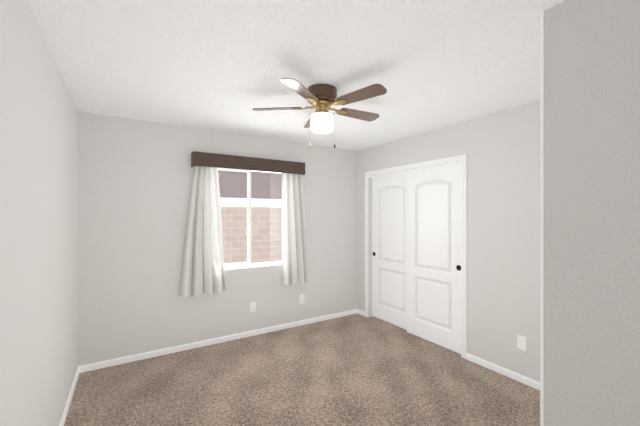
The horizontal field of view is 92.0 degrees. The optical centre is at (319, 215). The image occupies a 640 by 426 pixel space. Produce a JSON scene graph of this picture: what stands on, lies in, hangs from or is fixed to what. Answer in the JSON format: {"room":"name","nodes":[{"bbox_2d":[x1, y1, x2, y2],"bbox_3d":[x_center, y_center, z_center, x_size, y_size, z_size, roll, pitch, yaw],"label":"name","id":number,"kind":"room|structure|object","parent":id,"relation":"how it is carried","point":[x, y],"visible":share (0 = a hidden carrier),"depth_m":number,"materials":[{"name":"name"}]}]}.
{"room":"empty bedroom","nodes":[
{"label":"empty bedroom","id":0,"kind":"room"},
{"bbox_2d":[0,0,77,425],"bbox_3d":[-1.122,0.246,0.961,0.120,2.440,4.460,0,0,-32],"label":"wall","id":1,"kind":"structure","parent":0,"point":[38,239],"depth_m":1.53,"materials":[{"name":"paint"}]},
{"bbox_2d":[59,366,80,425],"bbox_3d":[-1.098,1.436,1.047,0.012,0.060,4.340,0,0,-32],"label":"baseboard","id":2,"kind":"structure","parent":1,"relation":"attached to","point":[62,422],"depth_m":2.41,"materials":[{"name":"white wood"}]},
{"bbox_2d":[78,111,357,365],"bbox_3d":[-0.888,0.246,3.834,3.570,2.440,0.160,0,0,-32],"label":"wall","id":3,"kind":"structure","parent":0,"point":[134,180],"depth_m":3.29,"materials":[{"name":"paint"}]},
{"bbox_2d":[81,309,358,372],"bbox_3d":[-0.830,1.436,3.769,3.300,0.060,0.012,0,0,-32],"label":"baseboard","id":4,"kind":"structure","parent":3,"relation":"attached to","point":[122,360],"depth_m":3.47,"materials":[{"name":"white wood"}]},
{"bbox_2d":[191,151,304,174],"bbox_3d":[-0.806,-0.612,3.717,1.375,0.155,0.125,0,0,-32],"label":"valance","id":5,"kind":"object","parent":3,"relation":"attached to","point":[206,159],"visible":0.94,"depth_m":3.60,"materials":[{"name":"brown wood"}]},
{"bbox_2d":[178,166,224,296],"bbox_3d":[-1.287,0.122,3.401,0.492,1.512,0.103,0,0,-32],"label":"curtain","id":6,"kind":"object","parent":5,"relation":"hanging from","point":[202,267],"visible":0.98,"depth_m":3.40,"materials":[{"name":"fabric"}]},
{"bbox_2d":[281,173,306,284],"bbox_3d":[-0.329,0.130,4.003,0.355,1.527,0.101,0,0,-32],"label":"curtain","id":7,"kind":"object","parent":5,"relation":"hanging from","point":[293,251],"visible":0.96,"depth_m":3.98,"materials":[{"name":"fabric"}]},
{"bbox_2d":[217,168,281,268],"bbox_3d":[-0.889,0.021,3.878,1.055,1.230,0.065,0,0,-32],"label":"window","id":8,"kind":"structure","parent":3,"relation":"in","point":[248,263],"depth_m":3.85,"materials":[{"name":"white plastic"}]},
{"bbox_2d":[250,302,255,311],"bbox_3d":[-0.819,1.116,3.779,0.070,0.114,0.008,0,0,-32],"label":"electrical outlet","id":9,"kind":"object","parent":3,"relation":"attached to","point":[252,306],"visible":1,"depth_m":3.77,"materials":[{"name":"plastic"}]},
{"bbox_2d":[300,295,303,303],"bbox_3d":[-0.240,1.121,4.140,0.070,0.114,0.011,0,0,-32],"label":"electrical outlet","id":10,"kind":"object","parent":3,"relation":"attached to","point":[301,299],"visible":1,"depth_m":4.14,"materials":[{"name":"plastic"}]},
{"bbox_2d":[27,0,564,150],"bbox_3d":[0.593,-1.014,2.131,4.270,0.080,4.620,0,0,-32],"label":"ceiling","id":11,"kind":"structure","parent":0,"point":[227,65],"depth_m":1.93,"materials":[{"name":"paint"}]},
{"bbox_2d":[252,78,386,147],"bbox_3d":[0.050,-0.747,2.410,1.025,0.455,1.062,0,0,-32],"label":"fan","id":12,"kind":"object","parent":11,"relation":"hanging from","point":[321,98],"visible":1,"depth_m":2.31,"materials":[{"name":"brown wood"}]},
{"bbox_2d":[64,313,539,425],"bbox_3d":[0.593,1.496,2.131,4.270,0.060,4.620,0,0,-32],"label":"floor","id":13,"kind":"structure","parent":0,"point":[356,369],"depth_m":2.65,"materials":[{"name":"brown carpet"}]},
{"bbox_2d":[358,100,539,381],"bbox_3d":[1.399,0.246,3.435,0.120,2.440,2.947,0,0,-32],"label":"wall","id":14,"kind":"structure","parent":0,"point":[501,149],"depth_m":2.91,"materials":[{"name":"paint"}]},
{"bbox_2d":[372,172,406,329],"bbox_3d":[0.969,0.446,4.163,0.039,2.016,0.759,0,0,-32],"label":"closet door","id":15,"kind":"structure","parent":14,"relation":"in","point":[389,248],"depth_m":4.17,"materials":[{"name":"white wood"}]},
{"bbox_2d":[365,154,466,358],"bbox_3d":[1.084,0.420,3.824,0.028,2.092,1.575,0,0,-32],"label":"trim","id":16,"kind":"structure","parent":14,"relation":"attached to","point":[461,160],"depth_m":3.19,"materials":[{"name":"white wood"}]},
{"bbox_2d":[407,164,460,353],"bbox_3d":[1.299,0.446,3.548,0.039,2.016,0.759,0,0,-32],"label":"closet door","id":17,"kind":"structure","parent":14,"relation":"in","point":[433,255],"depth_m":3.51,"materials":[{"name":"white wood"}]},
{"bbox_2d":[466,353,539,389],"bbox_3d":[1.806,1.436,2.661,0.012,0.060,1.168,0,0,-32],"label":"baseboard","id":18,"kind":"structure","parent":14,"relation":"attached to","point":[469,357],"depth_m":2.83,"materials":[{"name":"white wood"}]},
{"bbox_2d":[517,335,525,350],"bbox_3d":[1.773,1.121,2.718,0.008,0.114,0.070,0,0,-32],"label":"electrical outlet","id":19,"kind":"object","parent":14,"relation":"attached to","point":[521,342],"visible":1,"depth_m":2.72,"materials":[{"name":"plastic"}]},
{"bbox_2d":[540,0,639,425],"bbox_3d":[1.511,0.246,0.874,0.122,2.440,1.514,0,0,-32],"label":"wall","id":20,"kind":"structure","parent":0,"point":[589,212],"depth_m":1.31,"materials":[{"name":"paint"}]},
{"label":"outside","id":21,"kind":"structure","parent":0,"visible":0},
{"bbox_2d":[218,170,281,207],"bbox_3d":[-1.138,-1.834,12.389,28.000,7.400,0.200,0,0,-32],"label":"house","id":22,"kind":"structure","parent":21,"point":[274,179],"depth_m":11.42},
{"bbox_3d":[0.062,1.891,6.714,16.000,0.050,3.690,0,0,-32],"label":"yard","id":23,"kind":"structure","parent":0,"visible":0},
{"bbox_2d":[221,207,280,263],"bbox_3d":[-0.972,0.826,8.362,16.000,2.080,0.200,0,0,-32],"label":"fence","id":24,"kind":"object","parent":23,"relation":"on","point":[232,247],"depth_m":7.80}
]}

